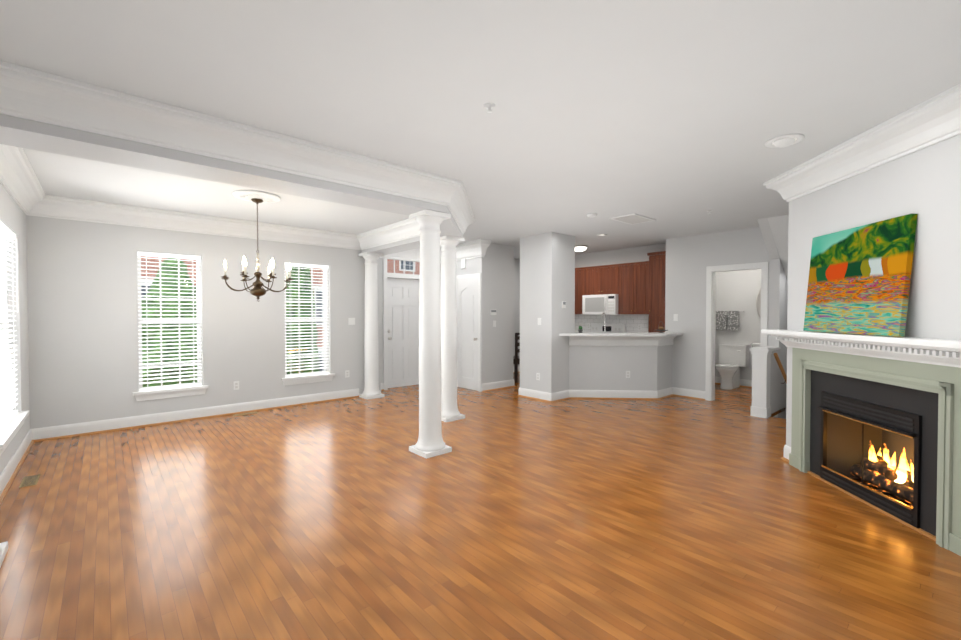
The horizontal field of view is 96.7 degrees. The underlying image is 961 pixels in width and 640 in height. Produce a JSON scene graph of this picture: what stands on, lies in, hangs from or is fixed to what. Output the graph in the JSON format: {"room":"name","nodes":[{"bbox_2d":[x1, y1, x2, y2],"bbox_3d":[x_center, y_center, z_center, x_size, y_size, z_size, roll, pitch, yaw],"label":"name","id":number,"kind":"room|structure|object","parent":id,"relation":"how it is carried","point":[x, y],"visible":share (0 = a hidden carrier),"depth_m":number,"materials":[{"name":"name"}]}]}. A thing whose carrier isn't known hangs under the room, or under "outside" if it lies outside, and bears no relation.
{"room":"living room","nodes":[
{"label":"living room","id":0,"kind":"room"},
{"bbox_2d":[0,372,960,639],"bbox_3d":[1.455,1.327,5.707,11.350,0.050,7.900,-1,1,-41],"label":"floor","id":1,"kind":"structure","parent":0,"point":[512,514],"depth_m":2.69,"materials":[{"name":"brown wood"}]},
{"bbox_2d":[0,541,7,566],"bbox_3d":[-2.809,0.167,2.262,0.347,2.380,0.347,-1,1,-41],"label":"column","id":2,"kind":"structure","parent":1,"relation":"on","point":[3,548],"depth_m":2.44,"materials":[{"name":"white"}]},
{"bbox_2d":[18,474,40,488],"bbox_3d":[-3.729,1.333,3.536,0.100,0.006,0.300,-1,1,-41],"label":"floor vent","id":3,"kind":"object","parent":1,"relation":"in","point":[28,481],"depth_m":3.52,"materials":[{"name":"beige metal"}]},
{"bbox_2d":[232,412,257,416],"bbox_3d":[-3.241,1.296,5.886,0.300,0.006,0.100,-1,1,-41],"label":"floor vent","id":4,"kind":"object","parent":1,"relation":"in","point":[249,412],"depth_m":5.86,"materials":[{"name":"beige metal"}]},
{"bbox_2d":[358,252,384,399],"bbox_3d":[-1.811,0.089,7.087,0.310,2.380,0.310,-1,1,-41],"label":"column","id":5,"kind":"structure","parent":1,"relation":"on","point":[371,389],"depth_m":6.99,"materials":[{"name":"white"}]},
{"bbox_2d":[409,209,451,458],"bbox_3d":[-0.507,0.135,4.292,0.310,2.380,0.310,-1,1,-41],"label":"column","id":6,"kind":"structure","parent":1,"relation":"on","point":[429,443],"depth_m":4.20,"materials":[{"name":"white wood"}]},
{"bbox_2d":[440,235,464,421],"bbox_3d":[-0.421,0.113,5.646,0.310,2.380,0.310,-1,1,-41],"label":"column","id":7,"kind":"structure","parent":1,"relation":"on","point":[450,412],"depth_m":5.55,"materials":[{"name":"white"}]},
{"bbox_2d":[513,333,519,382],"bbox_3d":[0.733,0.751,8.854,0.460,1.000,0.460,-1,1,-41],"label":"dining chair","id":8,"kind":"object","parent":1,"relation":"on","point":[516,359],"visible":0.42,"depth_m":8.56,"materials":[{"name":"brown wood"}]},
{"bbox_2d":[647,251,667,332],"bbox_3d":[3.249,0.035,7.648,0.355,2.470,0.330,-1,1,-41],"label":"tall cabinet","id":9,"kind":"object","parent":1,"relation":"on","point":[656,265],"depth_m":7.54,"materials":[{"name":"brown wood"}]},
{"bbox_2d":[715,289,760,389],"bbox_3d":[4.796,0.279,7.749,0.712,1.980,1.270,-1,1,-41],"label":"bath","id":10,"kind":"object","parent":1,"relation":"on","point":[733,358],"visible":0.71,"depth_m":7.99,"materials":[{"name":"white ceramic"}]},
{"bbox_2d":[751,343,759,346],"bbox_3d":[5.125,0.772,7.574,0.434,0.999,0.561,-1,1,-41],"label":"sink","id":11,"kind":"object","parent":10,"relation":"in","point":[753,344],"depth_m":7.61,"materials":[{"name":"white ceramic"}]},
{"bbox_2d":[756,289,760,317],"bbox_3d":[5.289,-0.310,7.701,0.020,0.800,0.560,-1,1,-41],"label":"mirror","id":12,"kind":"object","parent":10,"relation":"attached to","point":[758,300],"depth_m":7.86,"materials":[{"name":"clear glass"}]},
{"bbox_2d":[0,134,960,474],"bbox_3d":[1.494,0.997,5.703,11.290,4.710,7.750,-1,1,-41],"label":"wall","id":13,"kind":"structure","parent":0,"point":[72,296],"depth_m":5.75,"materials":[{"name":"grey paint"}]},
{"bbox_2d":[0,221,28,455],"bbox_3d":[-4.052,0.101,3.606,0.185,1.830,1.470,-1,1,-41],"label":"window","id":14,"kind":"structure","parent":13,"relation":"in","point":[11,422],"depth_m":3.83,"materials":[{"name":"white"}]},
{"bbox_2d":[133,251,208,400],"bbox_3d":[-3.959,0.071,5.463,0.780,1.830,0.185,-1,1,-41],"label":"window","id":15,"kind":"structure","parent":13,"relation":"in","point":[179,389],"depth_m":5.45,"materials":[{"name":"white"}]},
{"bbox_2d":[0,144,419,249],"bbox_3d":[-2.457,-1.235,4.750,3.850,0.216,2.940,-1,1,-41],"label":"crown molding","id":16,"kind":"structure","parent":13,"relation":"attached to","point":[19,182],"depth_m":5.27,"materials":[{"name":"white paint"}]},
{"bbox_2d":[233,381,238,389],"bbox_3d":[-3.385,0.908,5.921,0.070,0.115,0.007,-1,1,-41],"label":"outlet","id":17,"kind":"object","parent":13,"relation":"attached to","point":[235,384],"depth_m":5.92,"materials":[{"name":"white plastic"}]},
{"bbox_2d":[281,262,334,385],"bbox_3d":[-2.675,0.052,6.595,0.795,1.830,0.185,-1,1,-41],"label":"window","id":18,"kind":"structure","parent":13,"relation":"in","point":[306,377],"depth_m":6.61,"materials":[{"name":"white"}]},
{"bbox_2d":[348,318,354,324],"bbox_3d":[-2.115,0.020,7.022,0.115,0.115,0.013,-1,1,-41],"label":"light switch","id":19,"kind":"object","parent":13,"relation":"attached to","point":[351,321],"depth_m":7.02,"materials":[{"name":"white plastic"}]},
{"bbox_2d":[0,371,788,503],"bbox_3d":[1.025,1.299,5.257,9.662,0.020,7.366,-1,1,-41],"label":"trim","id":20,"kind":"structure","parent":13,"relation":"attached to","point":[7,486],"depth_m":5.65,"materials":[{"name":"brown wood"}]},
{"bbox_2d":[0,366,790,494],"bbox_3d":[1.030,1.239,5.251,9.690,0.140,7.380,-1,1,-41],"label":"baseboard","id":21,"kind":"structure","parent":13,"relation":"attached to","point":[55,431],"depth_m":5.95,"materials":[{"name":"white wood"}]},
{"bbox_2d":[383,257,419,389],"bbox_3d":[-1.439,0.013,8.108,1.020,2.500,0.240,-1,1,-41],"label":"door","id":22,"kind":"structure","parent":13,"relation":"attached to","point":[400,329],"depth_m":8.03,"materials":[{"name":"white wood"}]},
{"bbox_2d":[461,259,465,268],"bbox_3d":[-0.313,-1.034,7.890,0.034,0.160,0.110,-1,1,-41],"label":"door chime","id":23,"kind":"object","parent":13,"relation":"attached to","point":[463,262],"depth_m":7.86,"materials":[{"name":"white plastic"}]},
{"bbox_2d":[456,273,480,391],"bbox_3d":[-0.248,0.218,7.814,0.109,2.100,0.720,-1,1,-41],"label":"door","id":24,"kind":"structure","parent":13,"relation":"attached to","point":[468,290],"depth_m":7.80,"materials":[{"name":"white wood"}]},
{"bbox_2d":[0,61,960,262],"bbox_3d":[-0.400,-1.190,3.951,5.877,0.281,7.380,-1,1,-41],"label":"crown molding","id":25,"kind":"structure","parent":13,"relation":"attached to","point":[35,95],"depth_m":2.86,"materials":[{"name":"white paint"}]},
{"bbox_2d":[490,309,495,314],"bbox_3d":[0.234,-0.141,7.728,0.140,0.100,0.017,-1,1,-41],"label":"thermostat","id":26,"kind":"object","parent":13,"relation":"attached to","point":[492,311],"depth_m":7.71,"materials":[{"name":"white plastic"}]},
{"bbox_2d":[575,267,586,314],"bbox_3d":[2.010,-0.603,9.073,0.315,0.960,0.817,-1,1,-41],"label":"upper cabinet","id":27,"kind":"object","parent":13,"relation":"attached to","point":[580,273],"depth_m":8.80,"materials":[{"name":"brown wood"}]},
{"bbox_2d":[579,295,602,314],"bbox_3d":[2.388,-0.304,8.549,0.448,0.390,0.574,-1,1,-41],"label":"door","id":28,"kind":"structure","parent":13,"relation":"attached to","point":[588,304],"depth_m":8.49,"materials":[{"name":"plastic"}]},
{"bbox_2d":[582,294,625,314],"bbox_3d":[2.444,-0.303,8.486,0.448,0.390,0.744,-1,1,-41],"label":"microwave","id":29,"kind":"object","parent":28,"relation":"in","point":[592,304],"depth_m":8.32,"materials":[{"name":"white"}]},
{"bbox_2d":[587,264,618,294],"bbox_3d":[2.494,-0.789,8.522,0.315,0.570,0.760,-1,1,-41],"label":"upper cabinet","id":30,"kind":"object","parent":13,"relation":"attached to","point":[603,279],"depth_m":8.38,"materials":[{"name":"brown wood"}]},
{"bbox_2d":[603,295,618,314],"bbox_3d":[2.622,-0.300,8.283,0.448,0.390,0.205,-1,1,-41],"label":"control panel","id":31,"kind":"object","parent":13,"relation":"attached to","point":[610,302],"depth_m":8.15,"materials":[{"name":"plastic"}]},
{"bbox_2d":[559,332,682,345],"bbox_3d":[2.315,0.317,6.958,1.785,0.210,1.176,-1,1,-41],"label":"countertop","id":32,"kind":"structure","parent":13,"relation":"on","point":[621,339],"depth_m":6.89,"materials":[{"name":"white"}]},
{"bbox_2d":[619,261,646,314],"bbox_3d":[2.931,-0.586,8.029,0.315,0.960,0.677,-1,1,-41],"label":"upper cabinet","id":33,"kind":"object","parent":13,"relation":"attached to","point":[622,298],"depth_m":7.92,"materials":[{"name":"brown wood"}]},
{"bbox_2d":[705,262,767,400],"bbox_3d":[4.173,0.217,6.766,0.790,2.135,0.840,-1,1,-41],"label":"door frame","id":34,"kind":"structure","parent":13,"relation":"attached to","point":[711,271],"depth_m":6.77,"materials":[{"name":"white wood"}]},
{"bbox_2d":[774,353,786,383],"bbox_3d":[4.899,1.353,6.618,2.505,1.846,0.084,-1,1,-41],"label":"stair handrail","id":35,"kind":"object","parent":13,"relation":"attached to","point":[780,366],"visible":0.23,"depth_m":5.93,"materials":[{"name":"brown wood"}]},
{"bbox_2d":[761,329,960,555],"bbox_3d":[2.774,0.726,3.149,1.595,1.235,1.595,-1,1,-41],"label":"fireplace","id":36,"kind":"object","parent":13,"relation":"attached to","point":[856,398],"depth_m":3.01,"materials":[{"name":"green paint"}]},
{"bbox_2d":[803,213,917,336],"bbox_3d":[2.801,-0.296,3.217,0.035,0.800,0.900,5,1,4],"label":"painting","id":37,"kind":"object","parent":36,"relation":"on","point":[859,279],"visible":1,"depth_m":3.10,"materials":[{"name":"fabric"}]},
{"bbox_2d":[850,448,913,507],"bbox_3d":[3.069,1.111,3.137,0.320,0.422,0.660,0,1,4],"label":"logs","id":38,"kind":"object","parent":36,"relation":"in","point":[882,474],"visible":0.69,"depth_m":3.14,"materials":[{"name":"black wood"}]},
{"bbox_2d":[0,0,960,281],"bbox_3d":[1.455,0.092,5.687,11.350,3.100,7.900,-1,1,-41],"label":"ceiling","id":39,"kind":"structure","parent":0,"point":[670,116],"depth_m":2.41,"materials":[{"name":"paint"}]},
{"bbox_2d":[0,114,462,254],"bbox_3d":[-2.288,-1.204,4.832,4.210,0.280,3.560,-1,1,-41],"label":"beam","id":40,"kind":"structure","parent":39,"relation":"attached to","point":[34,135],"depth_m":2.93,"materials":[{"name":"grey paint"}]},
{"bbox_2d":[221,190,293,301],"bbox_3d":[-2.412,-0.769,4.624,0.721,1.141,0.721,-1,1,-41],"label":"chandelier","id":41,"kind":"object","parent":39,"relation":"hanging from","point":[256,197],"visible":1,"depth_m":4.58,"materials":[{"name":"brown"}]},
{"bbox_2d":[484,103,494,112],"bbox_3d":[0.055,-1.288,2.604,0.068,0.040,0.068,1,1,34],"label":"sprinkler head","id":42,"kind":"object","parent":39,"relation":"attached to","point":[489,106],"depth_m":2.59},
{"bbox_2d":[575,245,587,250],"bbox_3d":[1.874,-1.349,8.100,0.310,0.095,0.310,-1,1,-41],"label":"dome lamp","id":43,"kind":"object","parent":39,"relation":"attached to","point":[581,247],"visible":0.88,"depth_m":7.99,"materials":[{"name":"white glass"}]},
{"bbox_2d":[587,213,596,217],"bbox_3d":[1.425,-1.336,5.464,0.130,0.036,0.130,-1,1,-41],"label":"smoke detector","id":44,"kind":"object","parent":39,"relation":"attached to","point":[590,215],"visible":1,"depth_m":5.42,"materials":[{"name":"white plastic"}]},
{"bbox_2d":[609,213,655,224],"bbox_3d":[2.044,-1.351,5.730,0.560,0.014,0.360,-1,1,-41],"label":"ceiling vent","id":45,"kind":"object","parent":39,"relation":"in","point":[633,218],"visible":1,"depth_m":5.71,"materials":[{"name":"white metal"}]},
{"bbox_2d":[764,134,804,147],"bbox_3d":[2.228,-1.312,3.132,0.239,0.080,0.239,1,1,40],"label":"recessed light","id":46,"kind":"object","parent":39,"relation":"in","point":[784,140],"depth_m":3.09,"materials":[{"name":"white plastic"}]},
{"bbox_2d":[602,312,605,332],"bbox_3d":[2.091,0.116,7.202,0.157,0.496,0.178,-1,1,-41],"label":"faucet","id":47,"kind":"object","parent":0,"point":[603,314],"depth_m":7.13,"materials":[{"name":"silver metal"}]},
{"bbox_2d":[591,323,625,332],"bbox_3d":[2.366,0.665,8.433,0.635,1.185,0.736,-1,1,-41],"label":"range","id":48,"kind":"object","parent":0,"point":[595,327],"depth_m":8.55,"materials":[{"name":"white metal"}]},
{"label":"outside","id":49,"kind":"structure","parent":0,"visible":0},
{"bbox_3d":[-0.087,4.352,11.929,76.000,0.300,42.000,-1,1,-41],"label":"ground","id":50,"kind":"structure","parent":49,"visible":0},
{"bbox_2d":[142,258,196,386],"bbox_3d":[-5.985,1.530,8.240,3.242,5.637,3.524,-1,1,-41],"label":"conifer tree","id":51,"kind":"object","parent":50,"relation":"on","point":[175,260],"depth_m":7.84,"materials":[{"name":"green plant"}]},
{"bbox_2d":[141,256,419,370],"bbox_3d":[-10.023,-2.529,23.091,72.000,19.100,0.550,-1,1,-41],"label":"facade","id":52,"kind":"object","parent":50,"relation":"on","point":[408,264],"depth_m":23.84,"materials":[{"name":"red"}]},
{"bbox_2d":[286,266,319,373],"bbox_3d":[-3.928,0.393,9.330,1.053,7.900,1.067,-1,1,-41],"label":"conifer tree","id":53,"kind":"object","parent":50,"relation":"on","point":[305,279],"depth_m":9.03,"materials":[{"name":"green plant"}]}
]}

